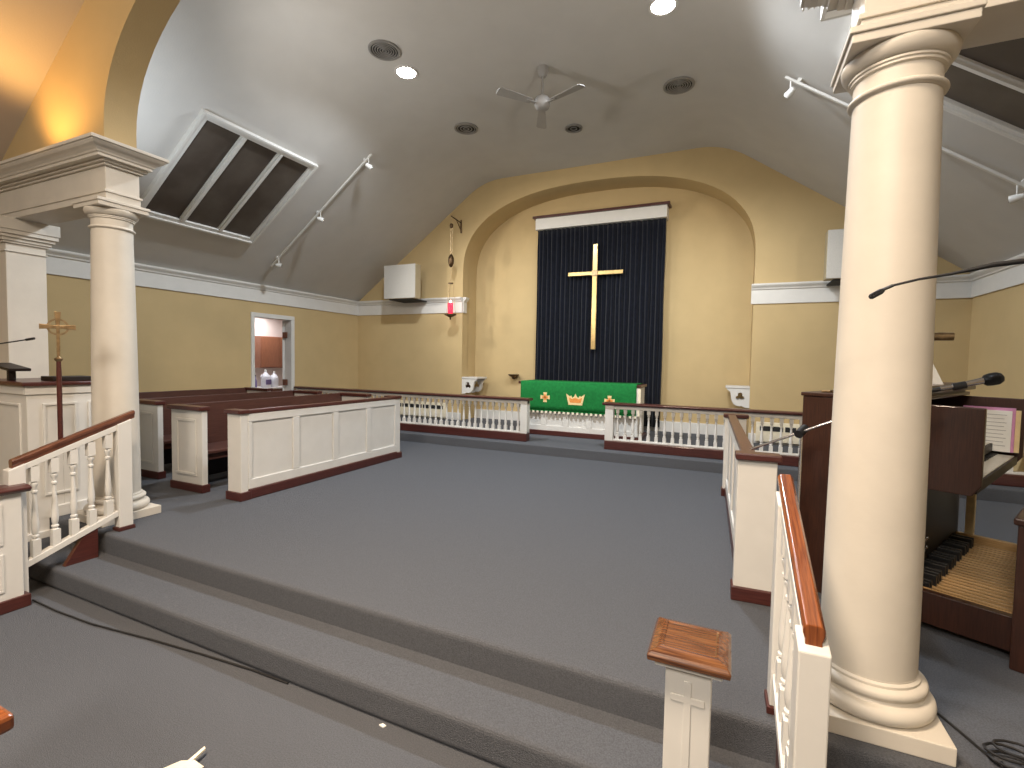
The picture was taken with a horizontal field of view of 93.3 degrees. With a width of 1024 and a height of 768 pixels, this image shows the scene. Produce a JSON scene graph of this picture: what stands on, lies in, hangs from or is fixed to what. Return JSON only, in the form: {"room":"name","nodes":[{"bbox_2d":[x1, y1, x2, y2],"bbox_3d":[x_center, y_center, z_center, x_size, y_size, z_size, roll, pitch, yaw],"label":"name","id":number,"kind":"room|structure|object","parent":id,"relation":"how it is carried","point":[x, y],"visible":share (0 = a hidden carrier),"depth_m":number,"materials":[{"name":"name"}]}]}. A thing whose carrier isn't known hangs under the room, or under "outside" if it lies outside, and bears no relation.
{"room":"house of worship","nodes":[
{"label":"house of worship","id":0,"kind":"room"},
{"bbox_2d":[0,0,84,160],"bbox_3d":[-2.965,-2.566,-1.441,10.700,2.933,9.510,2,3,24],"label":"ceiling","id":1,"kind":"structure","parent":0,"point":[32,32],"depth_m":4.09,"materials":[{"name":"beige paint"}]},
{"bbox_2d":[2,0,180,160],"bbox_3d":[-0.950,-3.328,2.961,10.800,2.960,0.240,2,3,24],"label":"wall","id":2,"kind":"structure","parent":0,"point":[94,81],"depth_m":4.03,"materials":[{"name":"yellow paint"}]},
{"bbox_2d":[0,132,168,224],"bbox_3d":[-4.425,-1.789,4.575,2.852,0.430,0.570,2,3,24],"label":"entablature","id":3,"kind":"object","parent":2,"relation":"attached to","point":[40,185],"depth_m":4.15,"materials":[{"name":"paint"}]},
{"bbox_2d":[800,0,1023,49],"bbox_3d":[2.493,-1.519,1.456,2.762,0.430,0.570,2,3,24],"label":"entablature","id":4,"kind":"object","parent":2,"relation":"attached to","point":[1001,20],"depth_m":1.82,"materials":[{"name":"paint"}]},
{"bbox_2d":[46,274,357,393],"bbox_3d":[-5.124,-0.286,8.512,0.150,3.300,6.700,2,3,24],"label":"wall","id":5,"kind":"structure","parent":0,"point":[186,341],"depth_m":8.07,"materials":[{"name":"yellow paint"}]},
{"bbox_2d":[46,248,358,315],"bbox_3d":[-4.940,-1.672,8.508,0.090,0.325,6.460,2,3,24],"label":"trim","id":6,"kind":"structure","parent":5,"relation":"attached to","point":[58,262],"depth_m":8.10,"materials":[{"name":"white paint"}]},
{"bbox_2d":[250,312,294,390],"bbox_3d":[-4.708,-0.236,9.751,0.571,2.260,1.600,1,3,0],"label":"door frame","id":7,"kind":"structure","parent":5,"relation":"in","point":[288,326],"depth_m":9.76,"materials":[{"name":"white paint"}]},
{"bbox_2d":[0,578,503,767],"bbox_3d":[-3.068,1.856,-1.287,10.800,0.200,9.400,2,3,24],"label":"floor","id":8,"kind":"structure","parent":0,"point":[78,694],"depth_m":2.38,"materials":[{"name":"carpet"}]},
{"bbox_2d":[0,706,13,734],"bbox_3d":[-1.708,1.210,1.319,1.090,0.900,0.150,2,3,24],"label":"pew","id":9,"kind":"object","parent":8,"relation":"on","point":[6,717],"visible":1,"depth_m":1.13,"materials":[{"name":"brown wood"}]},
{"bbox_2d":[0,483,31,614],"bbox_3d":[-3.602,1.128,2.936,0.205,0.845,0.980,2,3,24],"label":"wall","id":10,"kind":"structure","parent":8,"relation":"on","point":[13,597],"depth_m":3.27,"materials":[{"name":"white paint"}]},
{"bbox_2d":[3,410,135,591],"bbox_3d":[-3.307,0.875,3.671,0.092,1.293,0.780,2,3,24],"label":"stair handrail","id":11,"kind":"object","parent":8,"relation":"on","point":[85,548],"visible":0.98,"depth_m":3.67,"materials":[{"name":"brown wood"}]},
{"bbox_2d":[39,312,75,439],"bbox_3d":[-3.365,-0.035,3.591,0.057,0.997,0.200,3,3,35],"label":"processional cross","id":12,"kind":"object","parent":11,"relation":"attached to","point":[57,315],"visible":0.92,"depth_m":3.58,"materials":[{"name":"gold wood"}]},
{"bbox_2d":[32,599,288,683],"bbox_3d":[-2.297,1.564,2.987,2.335,0.011,0.050,2,3,20],"label":"cable","id":13,"kind":"object","parent":8,"relation":"on","point":[36,601],"visible":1,"depth_m":2.91,"materials":[{"name":"black rubber"}]},
{"bbox_2d":[165,746,205,767],"bbox_3d":[-1.403,1.611,1.991,0.249,0.044,0.143,-1,3,-38],"label":"folded paper","id":14,"kind":"object","parent":8,"relation":"on","point":[191,763],"visible":1,"depth_m":2.04,"materials":[{"name":"paper"}]},
{"bbox_2d":[647,617,730,767],"bbox_3d":[0.571,1.255,1.585,0.241,0.867,0.241,2,3,24],"label":"pedestal","id":15,"kind":"object","parent":8,"relation":"on","point":[692,655],"visible":1,"depth_m":1.51,"materials":[{"name":"white paint"}]},
{"bbox_2d":[764,474,831,767],"bbox_3d":[0.999,1.043,1.729,0.092,1.293,0.780,2,3,23],"label":"stair handrail","id":16,"kind":"object","parent":8,"relation":"on","point":[797,693],"visible":1,"depth_m":1.58,"materials":[{"name":"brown wood"}]},
{"bbox_2d":[255,318,284,385],"bbox_3d":[-6.657,-0.460,11.121,0.100,2.750,4.400,2,3,24],"label":"wall","id":17,"kind":"structure","parent":0,"point":[263,327],"depth_m":12.15,"materials":[{"name":"white paint"}]},
{"bbox_2d":[255,336,281,367],"bbox_3d":[-5.950,-0.796,12.173,0.300,0.770,1.080,2,3,24],"label":"upper cabinet","id":18,"kind":"object","parent":17,"relation":"attached to","point":[268,350],"visible":0.6,"depth_m":11.80,"materials":[{"name":"brown wood"}]},
{"bbox_2d":[28,537,774,767],"bbox_3d":[-1.209,1.520,2.807,10.400,0.160,0.390,2,3,24],"label":"step","id":19,"kind":"structure","parent":0,"point":[501,722],"depth_m":2.46,"materials":[{"name":"carpet"}]},
{"bbox_2d":[49,441,1023,767],"bbox_3d":[-0.416,1.440,5.287,11.600,0.520,4.915,2,3,24],"label":"floor","id":20,"kind":"structure","parent":0,"point":[552,575],"depth_m":3.31,"materials":[{"name":"carpet"}]},
{"bbox_2d":[0,215,59,378],"bbox_3d":[-4.943,-0.240,4.863,0.510,2.710,0.470,2,3,24],"label":"pier","id":21,"kind":"object","parent":20,"relation":"on","point":[24,244],"visible":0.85,"depth_m":4.74,"materials":[{"name":"paint"}]},
{"bbox_2d":[0,378,90,541],"bbox_3d":[-4.318,0.630,4.536,0.930,1.345,0.740,2,3,24],"label":"pulpit","id":22,"kind":"object","parent":20,"relation":"on","point":[28,406],"visible":0.52,"depth_m":4.19,"materials":[{"name":"white paint"}]},
{"bbox_2d":[0,363,30,379],"bbox_3d":[-4.445,-0.110,4.275,0.379,0.153,0.150,2,3,24],"label":"book stand","id":23,"kind":"object","parent":22,"relation":"on","point":[11,368],"visible":0.98,"depth_m":4.24,"materials":[{"name":"black wood"}]},
{"bbox_2d":[0,337,34,343],"bbox_3d":[-4.467,-0.226,4.283,0.523,0.384,0.089,2,3,13],"label":"gooseneck microphone","id":24,"kind":"object","parent":22,"relation":"on","point":[32,338],"visible":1,"depth_m":4.25,"materials":[{"name":"black plastic"}]},
{"bbox_2d":[41,375,90,380],"bbox_3d":[-4.056,-0.053,4.414,0.220,0.039,0.300,2,3,24],"label":"book","id":25,"kind":"object","parent":22,"relation":"on","point":[79,377],"visible":0.76,"depth_m":4.33,"materials":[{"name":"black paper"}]},
{"bbox_2d":[71,195,160,527],"bbox_3d":[-3.468,-0.183,4.220,0.462,2.710,0.462,2,3,24],"label":"round column","id":26,"kind":"structure","parent":20,"relation":"on","point":[114,351],"depth_m":4.09,"materials":[{"name":"paint"}]},
{"bbox_2d":[139,387,272,398],"bbox_3d":[-4.823,0.555,7.269,0.580,0.905,2.375,2,3,24],"label":"pew","id":27,"kind":"object","parent":20,"relation":"on","point":[159,394],"visible":0.11,"depth_m":7.62,"materials":[{"name":"white paint"}]},
{"bbox_2d":[139,390,321,478],"bbox_3d":[-3.818,0.597,6.761,0.570,0.905,2.475,2,3,24],"label":"pew","id":28,"kind":"object","parent":20,"relation":"on","point":[155,418],"visible":0.31,"depth_m":5.68,"materials":[{"name":"white paint"}]},
{"bbox_2d":[166,392,371,493],"bbox_3d":[-2.932,0.635,6.284,0.560,0.905,2.615,2,3,24],"label":"pew","id":29,"kind":"object","parent":20,"relation":"on","point":[199,430],"visible":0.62,"depth_m":5.20,"materials":[{"name":"white paint"}]},
{"bbox_2d":[224,395,401,501],"bbox_3d":[-2.241,0.663,5.943,0.232,0.905,2.570,2,3,24],"label":"screen","id":30,"kind":"object","parent":20,"relation":"on","point":[271,449],"visible":1,"depth_m":5.48,"materials":[{"name":"white paint"}]},
{"bbox_2d":[721,413,781,606],"bbox_3d":[1.956,0.824,4.111,0.250,0.905,2.660,2,3,22],"label":"partition wall","id":31,"kind":"structure","parent":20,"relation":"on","point":[749,480],"depth_m":2.92,"materials":[{"name":"white paint"}]},
{"bbox_2d":[750,372,1004,508],"bbox_3d":[1.937,0.630,2.705,1.098,1.422,0.242,2,3,24],"label":"microphone stand","id":32,"kind":"object","parent":20,"relation":"on","point":[995,378],"visible":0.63,"depth_m":2.48,"materials":[{"name":"black metal"}]},
{"bbox_2d":[982,372,1004,385],"bbox_3d":[2.374,-0.024,2.384,0.083,0.069,0.064,2,3,24],"label":"grille","id":33,"kind":"object","parent":32,"relation":"attached to","point":[995,378],"depth_m":2.37,"materials":[{"name":"black"}]},
{"bbox_2d":[821,0,987,766],"bbox_3d":[1.508,0.011,1.976,0.462,2.710,0.462,2,3,24],"label":"round column","id":34,"kind":"structure","parent":20,"relation":"on","point":[893,70],"depth_m":1.85,"materials":[{"name":"paint"}]},
{"bbox_2d":[800,382,1023,651],"bbox_3d":[2.872,0.673,3.079,1.530,1.335,1.360,-1,3,-38],"label":"organ console","id":35,"kind":"object","parent":20,"relation":"on","point":[969,578],"visible":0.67,"depth_m":3.00,"materials":[{"name":"brown wood"}]},
{"bbox_2d":[932,364,943,384],"bbox_3d":[2.667,-0.135,3.141,0.064,0.264,0.235,-1,3,-38],"label":"folded card","id":36,"kind":"object","parent":35,"relation":"on","point":[936,379],"visible":0.11,"depth_m":3.06,"materials":[{"name":"white paper"}]},
{"bbox_2d":[934,332,954,340],"bbox_3d":[2.788,-0.290,3.243,0.195,0.569,0.282,2,3,24],"label":"lamp","id":37,"kind":"object","parent":35,"relation":"on","point":[943,336],"visible":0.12,"depth_m":3.10,"materials":[{"name":"brown wood"}]},
{"bbox_2d":[963,405,1021,452],"bbox_3d":[3.409,0.318,3.444,0.043,0.308,0.295,-1,3,-38],"label":"book","id":38,"kind":"object","parent":35,"relation":"on","point":[1003,425],"visible":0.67,"depth_m":3.38,"materials":[{"name":"white paper"}]},
{"bbox_2d":[937,712,1023,767],"bbox_3d":[1.849,1.349,1.919,0.190,0.053,0.516,1,3,4],"label":"coiled cable","id":39,"kind":"object","parent":20,"relation":"on","point":[1000,750],"visible":0.97,"depth_m":1.79,"materials":[{"name":"black rubber"}]},
{"bbox_2d":[1009,508,1023,673],"bbox_3d":[3.155,0.997,2.691,1.715,0.735,0.350,-1,3,-38],"label":"bench","id":40,"kind":"object","parent":20,"relation":"on","point":[1016,659],"visible":1,"depth_m":2.29,"materials":[{"name":"brown wood"}]},
{"bbox_2d":[51,0,1023,300],"bbox_3d":[0.152,-2.827,6.177,11.500,2.597,6.530,2,3,24],"label":"ceiling","id":41,"kind":"structure","parent":0,"point":[301,76],"depth_m":6.20,"materials":[{"name":"paint"}]},
{"bbox_2d":[141,108,317,243],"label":"ceiling vent","id":42,"kind":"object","parent":41,"relation":"attached to","point":[222,178],"depth_m":6.76,"materials":[{"name":"white paint"}]},
{"bbox_2d":[270,153,372,267],"bbox_3d":[-3.289,-2.875,8.215,2.283,1.680,0.116,2,3,24],"label":"track light","id":43,"kind":"object","parent":41,"relation":"attached to","point":[369,166],"visible":1,"depth_m":8.16,"materials":[{"name":"white paint"}]},
{"bbox_2d":[368,39,400,60],"bbox_3d":[-1.535,-4.012,5.814,0.380,0.021,0.380,2,3,24],"label":"ceiling vent","id":44,"kind":"object","parent":41,"relation":"in","point":[384,50],"visible":1,"depth_m":5.80,"materials":[{"name":"metal"}]},
{"bbox_2d":[394,65,417,79],"bbox_3d":[-1.369,-4.032,6.254,0.300,0.015,0.300,2,3,24],"label":"recessed light","id":45,"kind":"object","parent":41,"relation":"in","point":[406,72],"visible":1,"depth_m":6.25,"materials":[{"name":"white paint"}]},
{"bbox_2d":[397,67,415,77],"bbox_3d":[-1.369,-4.034,6.254,0.240,0.008,0.240,2,3,24],"label":"diffuser","id":46,"kind":"object","parent":45,"relation":"attached to","point":[402,72],"depth_m":6.25,"materials":[{"name":"white"}]},
{"bbox_2d":[454,122,477,134],"bbox_3d":[-0.733,-4.086,7.733,0.380,0.021,0.380,2,3,24],"label":"ceiling vent","id":47,"kind":"object","parent":41,"relation":"in","point":[465,128],"visible":1,"depth_m":7.73,"materials":[{"name":"metal"}]},
{"bbox_2d":[496,64,584,128],"bbox_3d":[0.485,-3.738,6.119,1.029,0.520,1.121,2,3,24],"label":"ceiling fan","id":48,"kind":"object","parent":41,"relation":"hanging from","point":[541,103],"visible":1,"depth_m":6.04,"materials":[{"name":"metal"}]},
{"bbox_2d":[565,124,582,132],"bbox_3d":[0.979,-4.051,7.662,0.280,0.021,0.280,2,3,24],"label":"ceiling vent","id":49,"kind":"object","parent":41,"relation":"in","point":[571,128],"visible":1,"depth_m":7.66,"materials":[{"name":"metal"}]},
{"bbox_2d":[648,0,677,16],"bbox_3d":[1.566,-3.921,5.007,0.300,0.015,0.300,2,3,24],"label":"recessed light","id":50,"kind":"object","parent":41,"relation":"in","point":[658,8],"visible":1,"depth_m":5.03,"materials":[{"name":"white paint"}]},
{"bbox_2d":[651,0,674,13],"bbox_3d":[1.566,-3.923,5.007,0.240,0.008,0.240,2,3,24],"label":"diffuser","id":51,"kind":"object","parent":50,"relation":"attached to","point":[657,6],"depth_m":5.02,"materials":[{"name":"white"}]},
{"bbox_2d":[663,76,694,94],"bbox_3d":[2.222,-3.972,6.433,0.400,0.021,0.400,2,3,24],"label":"ceiling vent","id":52,"kind":"object","parent":41,"relation":"in","point":[682,84],"visible":1,"depth_m":6.42,"materials":[{"name":"metal"}]},
{"bbox_2d":[784,76,848,107],"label":"track light","id":53,"kind":"object","parent":41,"relation":"attached to","point":[790,92],"depth_m":5.25,"materials":[{"name":"white paint"}]},
{"bbox_2d":[802,6,851,21],"bbox_3d":[2.425,-3.096,3.502,0.480,0.250,0.990,2,3,24],"label":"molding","id":54,"kind":"structure","parent":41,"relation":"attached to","point":[825,15],"depth_m":3.92,"materials":[{"name":"paint"}]},
{"bbox_2d":[837,24,1023,144],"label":"ceiling vent","id":55,"kind":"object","parent":41,"relation":"attached to","point":[986,90],"depth_m":3.89,"materials":[{"name":"white paint"}]},
{"bbox_2d":[942,147,1023,203],"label":"track light","id":56,"kind":"object","parent":41,"relation":"attached to","point":[1012,199],"depth_m":4.63,"materials":[{"name":"white paint"}]},
{"bbox_2d":[475,187,753,434],"bbox_3d":[1.775,-1.570,9.763,6.300,5.200,0.150,2,3,24],"label":"wall","id":57,"kind":"structure","parent":0,"point":[709,256],"depth_m":9.08,"materials":[{"name":"yellow paint"}]},
{"bbox_2d":[508,374,518,378],"bbox_3d":[0.035,-0.159,10.384,0.240,0.100,0.250,2,3,24],"label":"wall bracket","id":58,"kind":"object","parent":57,"relation":"attached to","point":[513,376],"visible":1,"depth_m":10.30,"materials":[{"name":"brown metal"}]},
{"bbox_2d":[533,201,671,426],"bbox_3d":[1.671,-1.305,9.568,2.690,4.165,0.310,2,3,24],"label":"curtain","id":59,"kind":"object","parent":57,"relation":"hanging from","point":[630,238],"visible":0.8,"depth_m":9.46,"materials":[{"name":"blue fabric"}]},
{"bbox_2d":[568,244,622,348],"bbox_3d":[1.661,-1.708,9.559,1.090,2.050,0.305,2,3,24],"label":"wall cross","id":60,"kind":"object","parent":59,"relation":"attached to","point":[594,273],"visible":0.99,"depth_m":9.43,"materials":[{"name":"gold metal"}]},
{"bbox_2d":[474,409,746,435],"bbox_3d":[1.677,0.759,9.797,5.540,0.200,0.030,2,3,24],"label":"baseboard","id":61,"kind":"structure","parent":57,"relation":"attached to","point":[685,425],"depth_m":9.18,"materials":[{"name":"white paint"}]},
{"bbox_2d":[358,147,971,432],"bbox_3d":[1.503,-1.563,9.282,11.600,5.220,0.250,2,3,24],"label":"wall","id":62,"kind":"structure","parent":0,"point":[793,345],"depth_m":8.11,"materials":[{"name":"yellow paint"}]},
{"bbox_2d":[384,263,426,302],"bbox_3d":[-2.247,-2.162,10.469,0.810,0.730,0.633,2,3,24],"label":"wall speaker","id":63,"kind":"object","parent":62,"relation":"attached to","point":[402,283],"visible":1,"depth_m":10.17,"materials":[{"name":"paint"}]},
{"bbox_2d":[384,264,414,298],"bbox_3d":[-2.374,-2.161,10.187,0.800,0.700,0.015,2,3,24],"label":"grille","id":64,"kind":"object","parent":63,"relation":"attached to","point":[399,280],"depth_m":10.18,"materials":[{"name":"fabric"}]},
{"bbox_2d":[358,297,468,315],"bbox_3d":[-2.301,-1.734,10.887,2.938,0.325,0.230,2,3,24],"label":"trim","id":65,"kind":"structure","parent":62,"relation":"attached to","point":[433,305],"depth_m":10.80,"materials":[{"name":"white paint"}]},
{"bbox_2d":[400,400,445,417],"bbox_3d":[-2.395,0.533,10.921,2.100,0.320,0.070,2,3,24],"label":"air vent","id":66,"kind":"object","parent":62,"relation":"in","point":[438,406],"visible":0.31,"depth_m":10.70,"materials":[{"name":"beige metal"}]},
{"bbox_2d":[400,412,460,419],"bbox_3d":[-2.400,0.650,10.981,2.850,0.160,0.025,2,3,24],"label":"baseboard","id":67,"kind":"structure","parent":62,"relation":"attached to","point":[449,413],"depth_m":10.50,"materials":[{"name":"white paint"}]},
{"bbox_2d":[444,216,461,319],"bbox_3d":[-1.202,-2.394,10.064,0.250,2.130,0.513,2,3,24],"label":"sanctuary lamp","id":68,"kind":"object","parent":62,"relation":"attached to","point":[449,314],"visible":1,"depth_m":9.93,"materials":[{"name":"brown metal"}]},
{"bbox_2d":[444,313,455,319],"bbox_3d":[-1.275,-1.386,9.991,0.250,0.120,0.250,2,3,24],"label":"tray","id":69,"kind":"object","parent":68,"relation":"on","point":[449,315],"depth_m":9.92,"materials":[{"name":"brown metal"}]},
{"bbox_2d":[467,180,754,436],"bbox_3d":[1.653,-1.445,9.554,5.894,4.964,0.380,2,3,24],"label":"wall niche","id":70,"kind":"object","parent":62,"relation":"attached to","point":[505,216],"visible":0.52,"depth_m":10.08,"materials":[{"name":"yellow paint"}]},
{"bbox_2d":[462,376,486,393],"bbox_3d":[-0.819,0.028,10.508,0.375,0.365,0.460,2,3,24],"label":"shelf","id":71,"kind":"object","parent":70,"relation":"attached to","point":[468,383],"visible":1,"depth_m":10.37,"materials":[{"name":"white paint"}]},
{"bbox_2d":[726,385,749,407],"bbox_3d":[3.904,0.212,8.378,0.375,0.365,0.460,2,3,24],"label":"shelf","id":72,"kind":"object","parent":70,"relation":"attached to","point":[734,390],"visible":0.99,"depth_m":8.17,"materials":[{"name":"white paint"}]},
{"bbox_2d":[748,433,798,445],"bbox_3d":[5.234,0.949,7.538,2.790,0.160,0.025,2,3,24],"label":"baseboard","id":73,"kind":"structure","parent":62,"relation":"attached to","point":[749,434],"depth_m":8.03,"materials":[{"name":"white paint"}]},
{"bbox_2d":[755,422,799,443],"bbox_3d":[5.084,0.825,7.548,2.280,0.320,0.070,2,3,24],"label":"air vent","id":74,"kind":"object","parent":62,"relation":"in","point":[776,426],"visible":0.23,"depth_m":7.87,"materials":[{"name":"beige metal"}]},
{"bbox_2d":[823,229,843,285],"bbox_3d":[5.087,-1.875,7.162,0.810,0.730,0.633,2,3,24],"label":"wall speaker","id":75,"kind":"object","parent":62,"relation":"attached to","point":[833,238],"visible":0.39,"depth_m":7.01,"materials":[{"name":"paint"}]},
{"bbox_2d":[751,274,971,303],"bbox_3d":[5.246,-1.436,7.407,2.830,0.325,0.090,2,3,24],"label":"trim","id":76,"kind":"structure","parent":62,"relation":"attached to","point":[952,286],"depth_m":7.63,"materials":[{"name":"white paint"}]},
{"bbox_2d":[400,416,1023,504],"bbox_3d":[1.142,1.085,8.711,11.600,0.370,2.870,2,3,24],"label":"step","id":77,"kind":"structure","parent":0,"point":[547,445],"depth_m":7.43,"materials":[{"name":"carpet"}]},
{"bbox_2d":[294,386,532,441],"bbox_3d":[-2.047,0.486,8.830,5.150,0.700,0.190,2,3,24],"label":"altar rail","id":78,"kind":"object","parent":77,"relation":"on","point":[521,433],"visible":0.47,"depth_m":8.27,"materials":[{"name":"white wood"}]},
{"bbox_2d":[519,381,646,439],"bbox_3d":[1.230,0.440,8.570,2.170,0.935,0.710,2,3,24],"label":"altar","id":79,"kind":"object","parent":77,"relation":"on","point":[564,425],"visible":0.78,"depth_m":8.29,"materials":[{"name":"white paint"}]},
{"bbox_2d":[521,380,642,418],"bbox_3d":[1.216,0.239,8.536,2.054,0.555,0.670,2,3,24],"label":"altar cloth","id":80,"kind":"object","parent":79,"relation":"on","point":[587,397],"visible":0.92,"depth_m":8.24,"materials":[{"name":"green fabric"}]},
{"bbox_2d":[637,389,640,416],"bbox_3d":[2.053,0.305,7.799,0.045,0.445,0.023,2,3,24],"label":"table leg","id":81,"kind":"object","parent":79,"relation":"hanging from","point":[639,390],"visible":0.83,"depth_m":7.79,"materials":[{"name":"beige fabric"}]},
{"bbox_2d":[602,402,1023,487],"bbox_3d":[3.551,0.705,6.305,4.780,0.700,0.190,2,3,24],"label":"altar rail","id":82,"kind":"object","parent":77,"relation":"on","point":[1011,478],"visible":0.47,"depth_m":6.73,"materials":[{"name":"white wood"}]},
{"bbox_2d":[868,258,1023,298],"bbox_3d":[1.118,0.755,0.841,0.900,1.956,0.300,2,3,24],"label":"microphone","id":83,"kind":"object","parent":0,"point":[878,292],"visible":1,"depth_m":0.92,"materials":[{"name":"black plastic"}]},
{"bbox_2d":[966,284,1023,471],"bbox_3d":[5.216,0.117,3.849,0.150,3.300,6.700,2,3,24],"label":"wall","id":84,"kind":"structure","parent":0,"point":[996,344],"depth_m":6.14,"materials":[{"name":"yellow paint"}]},
{"bbox_2d":[968,253,1023,297],"bbox_3d":[5.182,-1.277,3.944,0.090,0.325,6.460,2,3,24],"label":"trim","id":85,"kind":"structure","parent":84,"relation":"attached to","point":[985,281],"depth_m":6.19,"materials":[{"name":"white paint"}]},
{"bbox_3d":[-5.565,0.887,10.678,2.350,0.100,4.400,2,3,24],"label":"floor","id":86,"kind":"structure","parent":0,"visible":0},
{"bbox_2d":[257,385,282,390],"bbox_3d":[-6.089,0.432,11.557,0.640,0.710,2.800,2,3,24],"label":"countertop","id":87,"kind":"structure","parent":86,"relation":"on","point":[280,387],"depth_m":11.73,"materials":[{"name":"white laminate"}]},
{"bbox_2d":[260,370,271,387],"bbox_3d":[-5.898,-0.130,11.535,0.217,0.420,0.254,2,3,24],"label":"plastic jug","id":88,"kind":"object","parent":87,"relation":"on","point":[265,377],"visible":1,"depth_m":11.48,"materials":[{"name":"white plastic"}]},
{"bbox_2d":[270,371,277,386],"bbox_3d":[-5.814,-0.120,11.803,0.193,0.380,0.193,0,3,-21],"label":"plastic jug","id":89,"kind":"object","parent":87,"relation":"on","point":[274,378],"visible":0.88,"depth_m":11.74,"materials":[{"name":"white plastic"}]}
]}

